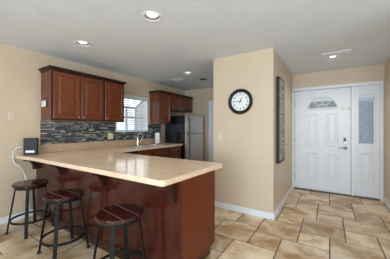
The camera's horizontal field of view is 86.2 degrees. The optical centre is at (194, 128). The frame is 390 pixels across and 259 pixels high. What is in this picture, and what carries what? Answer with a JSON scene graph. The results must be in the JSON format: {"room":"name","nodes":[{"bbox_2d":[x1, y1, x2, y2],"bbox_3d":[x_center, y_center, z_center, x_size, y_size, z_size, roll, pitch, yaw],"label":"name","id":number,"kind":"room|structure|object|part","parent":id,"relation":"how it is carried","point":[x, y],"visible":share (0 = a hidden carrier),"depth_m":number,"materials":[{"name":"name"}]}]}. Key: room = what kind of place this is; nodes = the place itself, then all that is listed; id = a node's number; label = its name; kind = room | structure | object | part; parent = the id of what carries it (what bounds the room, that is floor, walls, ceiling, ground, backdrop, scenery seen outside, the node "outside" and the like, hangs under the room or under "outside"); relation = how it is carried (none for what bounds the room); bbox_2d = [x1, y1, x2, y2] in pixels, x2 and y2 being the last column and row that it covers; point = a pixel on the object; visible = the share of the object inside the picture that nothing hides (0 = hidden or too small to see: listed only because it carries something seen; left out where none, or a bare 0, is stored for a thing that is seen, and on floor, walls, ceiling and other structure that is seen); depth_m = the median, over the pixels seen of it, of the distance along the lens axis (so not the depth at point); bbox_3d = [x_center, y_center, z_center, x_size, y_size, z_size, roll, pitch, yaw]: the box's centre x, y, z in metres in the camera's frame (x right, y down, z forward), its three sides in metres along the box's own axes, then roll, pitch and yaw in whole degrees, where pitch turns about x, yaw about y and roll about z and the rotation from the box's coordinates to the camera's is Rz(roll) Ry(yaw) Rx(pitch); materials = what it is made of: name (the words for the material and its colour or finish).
{"room":"kitchen","nodes":[
{"label":"kitchen","id":0,"kind":"room"},
{"bbox_2d":[0,43,184,217],"bbox_3d":[-2.751,0.075,2.698,0.120,2.440,9.040,0,0,33],"label":"wall","id":1,"kind":"structure","parent":0,"point":[20,76],"depth_m":3.00,"materials":[{"name":"beige paint"}]},
{"bbox_2d":[8,112,14,119],"bbox_3d":[-2.544,-0.170,2.894,0.015,0.120,0.074,0,0,33],"label":"light switch","id":2,"kind":"object","parent":1,"relation":"attached to","point":[11,115],"visible":1,"depth_m":2.89,"materials":[{"name":"beige plastic"}]},
{"bbox_2d":[0,209,32,224],"bbox_3d":[-3.711,1.249,1.080,0.016,0.092,5.000,0,0,33],"label":"baseboard","id":3,"kind":"structure","parent":1,"relation":"attached to","point":[3,220],"depth_m":2.90,"materials":[{"name":"white paint"}]},
{"bbox_2d":[12,147,29,209],"bbox_3d":[-2.451,0.727,2.960,0.080,0.936,0.207,0,0,33],"label":"power cord","id":4,"kind":"object","parent":1,"relation":"attached to","point":[18,147],"visible":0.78,"depth_m":2.94,"materials":[{"name":"white plastic"}]},
{"bbox_2d":[38,65,104,121],"bbox_3d":[-1.982,-0.509,3.423,0.387,0.782,0.878,0,0,33],"label":"upper cabinet","id":5,"kind":"object","parent":1,"relation":"attached to","point":[69,95],"visible":1,"depth_m":3.23,"materials":[{"name":"brown wood"}]},
{"bbox_2d":[41,96,45,106],"bbox_3d":[-2.250,-0.402,3.100,0.140,0.164,0.035,0,0,33],"label":"hook","id":6,"kind":"object","parent":5,"relation":"attached to","point":[43,103],"visible":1,"depth_m":3.10,"materials":[{"name":"white plastic"}]},
{"bbox_3d":[-1.949,-0.489,3.187,0.019,0.692,0.386,0,0,33],"label":"door","id":7,"kind":"part","parent":5,"relation":"part of","materials":[{"name":"brown wood"}]},
{"bbox_3d":[-1.999,-0.120,3.458,0.319,0.004,0.806,0,0,33],"label":"under panel","id":8,"kind":"part","parent":5,"relation":"part of","materials":[{"name":"brown wood"}]},
{"bbox_3d":[-1.985,-0.873,3.425,0.379,0.055,0.878,0,0,33],"label":"crown","id":9,"kind":"part","parent":5,"relation":"part of","materials":[{"name":"brown wood"}]},
{"bbox_3d":[-1.729,-0.489,3.528,0.019,0.692,0.387,0,0,33],"label":"door","id":10,"kind":"part","parent":5,"relation":"part of","materials":[{"name":"brown wood"}]},
{"bbox_2d":[40,121,160,144],"bbox_3d":[-1.628,0.069,4.321,0.012,0.372,2.705,0,0,33],"label":"mosaic splash","id":11,"kind":"object","parent":1,"relation":"attached to","point":[51,132],"visible":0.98,"depth_m":3.74,"materials":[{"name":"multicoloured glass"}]},
{"bbox_2d":[108,133,112,138],"bbox_3d":[-1.698,0.160,4.192,0.009,0.120,0.118,0,0,33],"label":"wall outlet","id":12,"kind":"object","parent":11,"relation":"attached to","point":[110,135],"visible":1,"depth_m":4.19,"materials":[{"name":"beige plastic"}]},
{"bbox_2d":[104,78,126,121],"bbox_3d":[-1.615,-0.509,3.992,0.387,0.782,0.476,0,0,33],"label":"upper cabinet","id":13,"kind":"object","parent":1,"relation":"attached to","point":[113,89],"visible":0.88,"depth_m":3.86,"materials":[{"name":"brown wood"}]},
{"bbox_3d":[-1.619,-0.873,3.994,0.379,0.055,0.476,0,0,33],"label":"crown","id":14,"kind":"part","parent":13,"relation":"part of","materials":[{"name":"brown wood"}]},
{"bbox_2d":[115,94,147,131],"bbox_3d":[-1.573,-0.301,4.809,0.452,0.863,0.929,0,0,33],"label":"window","id":15,"kind":"structure","parent":1,"relation":"in","point":[146,105],"depth_m":5.06,"materials":[{"name":"white paint"}]},
{"bbox_2d":[117,96,146,130],"bbox_3d":[-1.419,-0.320,4.709,0.053,0.758,0.861,0,0,33],"label":"window blind","id":16,"kind":"object","parent":15,"relation":"attached to","point":[121,126],"visible":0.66,"depth_m":4.74,"materials":[{"name":"white plastic"}]},
{"bbox_3d":[-1.420,0.052,4.710,0.044,0.016,0.853,0,0,33],"label":"rail","id":17,"kind":"part","parent":16,"relation":"part of","materials":[{"name":"white plastic"}]},
{"bbox_3d":[-1.420,-0.678,4.710,0.050,0.041,0.861,0,0,33],"label":"head rail","id":18,"kind":"part","parent":16,"relation":"part of","materials":[{"name":"white plastic"}]},
{"bbox_3d":[-1.622,-0.310,4.840,0.300,0.780,0.885,0,0,33],"label":"pane","id":19,"kind":"part","parent":15,"relation":"part of","materials":[{"name":"clear glass"}]},
{"bbox_3d":[-1.620,-0.294,4.839,0.340,0.849,0.929,0,0,33],"label":"garden frame","id":20,"kind":"part","parent":15,"relation":"part of","materials":[{"name":"grey metal"}]},
{"bbox_2d":[149,90,171,123],"bbox_3d":[-0.856,-0.509,5.172,0.387,0.782,0.437,0,0,33],"label":"upper cabinet","id":21,"kind":"object","parent":1,"relation":"attached to","point":[160,100],"visible":1,"depth_m":5.05,"materials":[{"name":"brown wood"}]},
{"bbox_3d":[-0.859,-0.873,5.174,0.379,0.055,0.437,0,0,33],"label":"crown","id":22,"kind":"part","parent":21,"relation":"part of","materials":[{"name":"brown wood"}]},
{"bbox_3d":[-0.731,-0.494,5.115,0.019,0.752,0.397,0,0,33],"label":"frame","id":23,"kind":"part","parent":21,"relation":"part of","materials":[{"name":"brown wood"}]},
{"bbox_3d":[-0.714,-0.489,5.106,0.019,0.692,0.355,0,0,33],"label":"door","id":24,"kind":"part","parent":21,"relation":"part of","materials":[{"name":"brown wood"}]},
{"bbox_2d":[171,93,192,112],"bbox_3d":[-0.468,-0.680,5.775,0.387,0.440,0.994,0,0,33],"label":"upper cabinet","id":25,"kind":"object","parent":1,"relation":"attached to","point":[179,103],"visible":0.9,"depth_m":5.63,"materials":[{"name":"brown wood"}]},
{"bbox_3d":[-0.473,-0.660,5.480,0.019,0.350,0.445,0,0,33],"label":"door","id":26,"kind":"part","parent":25,"relation":"part of","materials":[{"name":"brown wood"}]},
{"bbox_3d":[-0.472,-0.873,5.777,0.379,0.055,0.994,0,0,33],"label":"crown","id":27,"kind":"part","parent":25,"relation":"part of","materials":[{"name":"brown wood"}]},
{"bbox_3d":[-0.224,-0.660,5.867,0.019,0.350,0.445,0,0,33],"label":"door","id":28,"kind":"part","parent":25,"relation":"part of","materials":[{"name":"brown wood"}]},
{"bbox_2d":[0,0,389,90],"bbox_3d":[0.380,-1.195,0.695,7.593,0.100,9.060,0,0,33],"label":"ceiling","id":29,"kind":"structure","parent":0,"point":[190,34],"depth_m":2.52,"materials":[{"name":"white paint"}]},
{"bbox_2d":[74,40,90,46],"bbox_3d":[-1.516,-1.183,2.819,0.199,0.092,0.199,0,0,33],"label":"recessed light","id":30,"kind":"object","parent":29,"relation":"in","point":[78,42],"visible":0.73,"depth_m":2.85,"materials":[{"name":"white"}]},
{"bbox_2d":[142,11,161,21],"bbox_3d":[-0.438,-1.183,2.137,0.199,0.092,0.199,0,0,33],"label":"recessed light","id":31,"kind":"object","parent":29,"relation":"in","point":[151,16],"visible":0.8,"depth_m":2.16,"materials":[{"name":"white metal"}]},
{"bbox_3d":[-0.438,-1.192,2.137,0.116,0.073,0.116,0,0,33],"label":"bulb","id":32,"kind":"part","parent":31,"relation":"part of","materials":[{"name":"white glass"}]},
{"bbox_2d":[326,55,339,59],"bbox_3d":[2.228,-1.183,3.366,0.199,0.092,0.199,0,0,33],"label":"recessed light","id":33,"kind":"object","parent":29,"relation":"in","point":[333,56],"visible":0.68,"depth_m":3.40,"materials":[{"name":"white metal"}]},
{"bbox_2d":[321,49,351,55],"bbox_3d":[2.134,-1.139,3.155,0.381,0.012,0.105,0,0,33],"label":"ceiling vent","id":34,"kind":"object","parent":29,"relation":"in","point":[349,50],"visible":1,"depth_m":3.13,"materials":[{"name":"white metal"}]},
{"bbox_2d":[0,188,389,258],"bbox_3d":[0.380,1.320,0.695,7.593,0.050,9.060,0,0,33],"label":"floor","id":35,"kind":"structure","parent":0,"point":[309,224],"depth_m":2.54,"materials":[{"name":"tile"}]},
{"bbox_2d":[5,179,54,238],"bbox_3d":[-2.087,0.991,2.651,0.409,0.608,0.409,0,0,18],"label":"bar stool","id":36,"kind":"object","parent":35,"relation":"on","point":[26,185],"visible":0.98,"depth_m":2.56,"materials":[{"name":"metal"}]},
{"bbox_3d":[-2.257,0.994,2.564,0.093,0.551,0.034,0,0,-27],"label":"leg","id":37,"kind":"part","parent":36,"relation":"part of","materials":[{"name":"metal"}]},
{"bbox_3d":[-2.000,0.994,2.481,0.034,0.551,0.093,0,0,-27],"label":"leg","id":38,"kind":"part","parent":36,"relation":"part of","materials":[{"name":"metal"}]},
{"bbox_3d":[-2.087,0.702,2.651,0.370,0.030,0.370,0,0,18],"label":"seat","id":39,"kind":"part","parent":36,"relation":"part of","materials":[{"name":"brown wood"}]},
{"bbox_3d":[-2.175,0.994,2.821,0.034,0.551,0.093,0,0,-27],"label":"leg","id":40,"kind":"part","parent":36,"relation":"part of","materials":[{"name":"metal"}]},
{"bbox_3d":[-1.918,0.994,2.739,0.093,0.551,0.034,0,0,-27],"label":"leg","id":41,"kind":"part","parent":36,"relation":"part of","materials":[{"name":"metal"}]},
{"bbox_2d":[36,188,89,258],"bbox_3d":[-1.383,0.991,2.204,0.409,0.608,0.409,0,0,33],"label":"bar stool","id":42,"kind":"object","parent":35,"relation":"on","point":[63,196],"visible":1,"depth_m":2.15,"materials":[{"name":"metal"}]},
{"bbox_3d":[-1.569,0.994,2.163,0.093,0.551,0.034,0,0,-12],"label":"leg","id":43,"kind":"part","parent":42,"relation":"part of","materials":[{"name":"metal"}]},
{"bbox_3d":[-1.342,0.994,2.017,0.034,0.551,0.093,0,0,-12],"label":"leg","id":44,"kind":"part","parent":42,"relation":"part of","materials":[{"name":"metal"}]},
{"bbox_3d":[-1.383,0.702,2.204,0.370,0.030,0.370,0,0,33],"label":"seat","id":45,"kind":"part","parent":42,"relation":"part of","materials":[{"name":"brown wood"}]},
{"bbox_3d":[-1.423,0.994,2.390,0.034,0.551,0.093,0,0,-12],"label":"leg","id":46,"kind":"part","parent":42,"relation":"part of","materials":[{"name":"metal"}]},
{"bbox_3d":[-1.196,0.994,2.244,0.093,0.551,0.034,0,0,-12],"label":"leg","id":47,"kind":"part","parent":42,"relation":"part of","materials":[{"name":"metal"}]},
{"bbox_2d":[23,160,214,258],"bbox_3d":[-1.141,0.862,2.580,2.711,0.866,0.765,0,0,33],"label":"base cabinet","id":48,"kind":"object","parent":35,"relation":"on","point":[177,220],"visible":0.67,"depth_m":1.97,"materials":[{"name":"brown wood"}]},
{"bbox_3d":[-2.045,0.812,2.923,0.819,0.766,0.012,0,0,33],"label":"panel","id":49,"kind":"part","parent":48,"relation":"part of","materials":[{"name":"brown wood"}]},
{"bbox_3d":[-1.318,0.812,2.455,0.899,0.766,0.012,0,0,33],"label":"panel","id":50,"kind":"part","parent":48,"relation":"part of","materials":[{"name":"brown wood"}]},
{"bbox_3d":[-1.279,1.245,2.424,2.648,0.100,0.022,0,0,33],"label":"moulding","id":51,"kind":"part","parent":48,"relation":"part of","materials":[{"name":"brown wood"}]},
{"bbox_2d":[16,138,221,186],"bbox_3d":[-0.541,0.343,3.497,2.730,0.173,3.085,0,0,33],"label":"countertop","id":52,"kind":"structure","parent":48,"relation":"on","point":[107,158],"depth_m":2.34,"materials":[{"name":"beige stone"}]},
{"bbox_2d":[23,138,38,154],"bbox_3d":[-2.353,0.262,2.994,0.160,0.245,0.072,0,0,-22],"label":"router","id":53,"kind":"object","parent":52,"relation":"on","point":[30,145],"visible":0.99,"depth_m":2.96,"materials":[{"name":"black plastic"}]},
{"bbox_2d":[133,133,142,145],"bbox_3d":[-1.194,0.238,4.538,0.208,0.280,0.240,0,0,33],"label":"tap","id":54,"kind":"object","parent":52,"relation":"on","point":[138,141],"visible":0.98,"depth_m":4.56,"materials":[{"name":"silver metal"}]},
{"bbox_2d":[124,144,162,147],"bbox_3d":[-1.081,0.449,4.501,0.474,0.141,0.884,0,0,33],"label":"sink","id":55,"kind":"object","parent":52,"relation":"in","point":[146,145],"visible":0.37,"depth_m":4.53,"materials":[{"name":"silver metal"}]},
{"bbox_3d":[-0.915,0.217,5.084,0.150,0.335,0.150,0,0,33],"label":"towel holder","id":56,"kind":"object","parent":52,"relation":"on","visible":0},
{"bbox_2d":[155,133,159,143],"bbox_3d":[-0.915,0.240,5.083,0.123,0.260,0.123,0,0,33],"label":"paper towel roll","id":57,"kind":"object","parent":56,"relation":"on","point":[157,135],"visible":0.98,"depth_m":5.03,"materials":[{"name":"white paper"}]},
{"bbox_3d":[-0.548,0.812,1.959,0.919,0.766,0.012,0,0,33],"label":"panel","id":58,"kind":"part","parent":48,"relation":"part of","materials":[{"name":"brown wood"}]},
{"bbox_3d":[-0.137,0.862,1.692,0.062,0.866,0.016,0,0,33],"label":"corner post","id":59,"kind":"part","parent":48,"relation":"part of","materials":[{"name":"brown wood"}]},
{"bbox_3d":[0.043,0.807,1.930,0.016,0.756,0.578,0,0,33],"label":"panel","id":60,"kind":"part","parent":48,"relation":"part of","materials":[{"name":"brown wood"}]},
{"bbox_2d":[93,204,145,258],"bbox_3d":[-0.621,0.991,1.714,0.408,0.608,0.408,0,0,41],"label":"bar stool","id":61,"kind":"object","parent":35,"relation":"on","point":[113,217],"visible":1,"depth_m":1.68,"materials":[{"name":"brown wood"}]},
{"bbox_3d":[-0.812,0.994,1.700,0.093,0.551,0.034,0,0,-4],"label":"leg","id":62,"kind":"part","parent":61,"relation":"part of","materials":[{"name":"metal"}]},
{"bbox_3d":[-0.607,0.994,1.523,0.034,0.551,0.093,0,0,-4],"label":"leg","id":63,"kind":"part","parent":61,"relation":"part of","materials":[{"name":"metal"}]},
{"bbox_3d":[-0.621,0.702,1.714,0.370,0.030,0.370,0,0,41],"label":"seat","id":64,"kind":"part","parent":61,"relation":"part of","materials":[{"name":"brown wood"}]},
{"bbox_3d":[-0.636,0.994,1.904,0.034,0.551,0.093,0,0,-4],"label":"leg","id":65,"kind":"part","parent":61,"relation":"part of","materials":[{"name":"metal"}]},
{"bbox_3d":[-0.431,0.994,1.728,0.093,0.551,0.034,0,0,-4],"label":"leg","id":66,"kind":"part","parent":61,"relation":"part of","materials":[{"name":"metal"}]},
{"bbox_2d":[136,147,168,157],"bbox_3d":[-1.099,0.862,4.537,0.664,0.866,0.958,0,0,33],"label":"base cabinet","id":67,"kind":"object","parent":35,"relation":"on","point":[159,152],"visible":0.17,"depth_m":4.42,"materials":[{"name":"brown wood"}]},
{"bbox_3d":[-0.978,0.515,4.182,0.019,0.130,0.445,0,0,33],"label":"drawer","id":68,"kind":"part","parent":67,"relation":"part of","materials":[{"name":"brown wood"}]},
{"bbox_3d":[-0.725,0.515,4.575,0.019,0.130,0.446,0,0,33],"label":"drawer","id":69,"kind":"part","parent":67,"relation":"part of","materials":[{"name":"brown wood"}]},
{"bbox_2d":[169,146,180,158],"bbox_3d":[-0.713,0.862,5.137,0.664,0.866,0.461,0,0,33],"label":"base cabinet","id":70,"kind":"object","parent":35,"relation":"on","point":[174,152],"visible":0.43,"depth_m":4.96,"materials":[{"name":"brown wood"}]},
{"bbox_3d":[-0.466,0.685,4.978,0.019,0.170,0.415,0,0,33],"label":"drawer","id":71,"kind":"part","parent":70,"relation":"part of","materials":[{"name":"brown wood"}]},
{"bbox_3d":[-0.466,0.515,4.978,0.019,0.130,0.415,0,0,33],"label":"drawer","id":72,"kind":"part","parent":70,"relation":"part of","materials":[{"name":"brown wood"}]},
{"bbox_2d":[165,115,202,160],"bbox_3d":[-0.249,0.484,5.657,0.766,1.622,0.815,0,0,33],"label":"refrigerator","id":73,"kind":"object","parent":35,"relation":"on","point":[187,130],"visible":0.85,"depth_m":5.35,"materials":[{"name":"silver metal"}]},
{"bbox_3d":[-0.008,0.670,5.502,0.068,1.050,0.815,0,0,33],"label":"fridge door","id":74,"kind":"part","parent":73,"relation":"part of","materials":[{"name":"silver metal"}]},
{"bbox_3d":[-0.008,-0.096,5.502,0.068,0.462,0.815,0,0,33],"label":"freezer door","id":75,"kind":"part","parent":73,"relation":"part of","materials":[{"name":"silver metal"}]},
{"bbox_2d":[185,87,212,161],"bbox_3d":[0.593,0.075,5.849,2.093,2.440,0.120,0,0,33],"label":"wall","id":76,"kind":"structure","parent":0,"point":[201,97],"depth_m":6.00,"materials":[{"name":"beige paint"}]},
{"bbox_2d":[209,101,212,161],"bbox_3d":[0.824,0.261,5.618,1.029,2.069,0.020,0,0,33],"label":"door","id":77,"kind":"structure","parent":76,"relation":"in","point":[210,102],"depth_m":5.85,"materials":[{"name":"white paint"}]},
{"bbox_2d":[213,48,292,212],"bbox_3d":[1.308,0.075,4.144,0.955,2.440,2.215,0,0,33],"label":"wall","id":78,"kind":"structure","parent":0,"point":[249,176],"depth_m":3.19,"materials":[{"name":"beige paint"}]},
{"bbox_2d":[218,133,221,140],"bbox_3d":[0.408,0.143,3.397,0.074,0.120,0.015,0,0,33],"label":"light switch","id":79,"kind":"object","parent":78,"relation":"attached to","point":[219,134],"visible":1,"depth_m":3.40,"materials":[{"name":"beige plastic"}]},
{"bbox_2d":[228,89,252,113],"bbox_3d":[0.691,-0.410,3.200,0.392,0.392,0.040,0,0,33],"label":"wall clock","id":80,"kind":"object","parent":78,"relation":"attached to","point":[240,101],"visible":1,"depth_m":3.20,"materials":[{"name":"plastic"}]},
{"bbox_2d":[215,201,273,219],"bbox_3d":[0.711,1.249,3.201,0.971,0.092,0.016,0,0,33],"label":"baseboard","id":81,"kind":"structure","parent":78,"relation":"attached to","point":[268,215],"depth_m":3.16,"materials":[{"name":"white paint"}]},
{"bbox_2d":[276,76,283,163],"bbox_3d":[1.339,-0.123,3.266,0.046,1.298,0.418,0,0,33],"label":"wall art","id":82,"kind":"object","parent":78,"relation":"attached to","point":[279,81],"visible":1,"depth_m":3.10,"materials":[{"name":"black wood"}]},
{"bbox_3d":[1.345,-0.122,3.262,0.023,1.252,0.378,0,0,33],"label":"plank panel","id":83,"kind":"part","parent":82,"relation":"part of","materials":[{"name":"grey wood"}]},
{"bbox_2d":[274,184,292,219],"bbox_3d":[1.611,1.249,3.717,0.016,0.092,1.825,0,0,33],"label":"baseboard","id":84,"kind":"structure","parent":78,"relation":"attached to","point":[284,199],"depth_m":3.46,"materials":[{"name":"white paint"}]},
{"bbox_2d":[293,64,384,195],"bbox_3d":[2.775,0.075,4.160,1.495,2.440,0.140,0,0,33],"label":"wall","id":85,"kind":"structure","parent":0,"point":[372,72],"depth_m":4.00,"materials":[{"name":"beige paint"}]},
{"bbox_2d":[292,80,383,200],"bbox_3d":[2.741,0.223,4.145,1.496,2.145,0.170,0,0,33],"label":"door","id":86,"kind":"structure","parent":85,"relation":"in","point":[322,116],"depth_m":4.18,"materials":[{"name":"white paint"}]},
{"bbox_3d":[2.414,0.022,4.316,0.240,0.655,0.012,0,0,33],"label":"raised panel","id":87,"kind":"part","parent":86,"relation":"part of","materials":[{"name":"white paint"}]},
{"bbox_3d":[2.414,0.785,4.316,0.240,0.580,0.012,0,0,33],"label":"raised panel","id":88,"kind":"part","parent":86,"relation":"part of","materials":[{"name":"white paint"}]},
{"bbox_3d":[2.584,-0.517,4.239,0.510,0.235,0.006,0,0,33],"label":"fan pane","id":89,"kind":"part","parent":86,"relation":"part of","materials":[{"name":"clear glass"}]},
{"bbox_2d":[307,96,337,109],"bbox_3d":[2.571,-0.517,4.219,0.544,0.269,0.040,0,0,33],"label":"fan light","id":90,"kind":"object","parent":86,"relation":"attached to","point":[313,102],"depth_m":4.22,"materials":[{"name":"grey glass"}]},
{"bbox_3d":[2.709,0.022,4.127,0.240,0.655,0.012,0,0,33],"label":"raised panel","id":91,"kind":"part","parent":86,"relation":"part of","materials":[{"name":"white paint"}]},
{"bbox_3d":[2.709,0.785,4.127,0.240,0.580,0.012,0,0,33],"label":"raised panel","id":92,"kind":"part","parent":86,"relation":"part of","materials":[{"name":"white paint"}]},
{"bbox_2d":[354,84,379,198],"bbox_3d":[3.170,0.240,3.857,0.369,2.057,0.057,0,0,33],"label":"sidelight panel","id":93,"kind":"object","parent":86,"relation":"attached to","point":[366,98],"depth_m":3.84,"materials":[{"name":"white paint"}]},
{"bbox_3d":[3.152,0.745,3.841,0.221,0.600,0.012,0,0,33],"label":"raised panel","id":94,"kind":"part","parent":93,"relation":"part of","materials":[{"name":"white paint"}]},
{"bbox_3d":[3.168,-0.165,3.865,0.221,0.900,0.006,0,0,33],"label":"textured pane","id":95,"kind":"part","parent":93,"relation":"part of","materials":[{"name":"clear glass"}]},
{"bbox_2d":[385,58,389,201],"bbox_3d":[2.824,0.075,2.743,0.120,2.440,2.470,0,0,33],"label":"wall","id":96,"kind":"structure","parent":0,"point":[387,64],"depth_m":3.53,"materials":[{"name":"beige paint"}]},
{"bbox_2d":[384,196,389,208],"bbox_3d":[2.723,1.249,2.713,0.016,0.092,2.310,0,0,33],"label":"baseboard","id":97,"kind":"structure","parent":96,"relation":"attached to","point":[386,201],"depth_m":3.50,"materials":[{"name":"white paint"}]}
]}

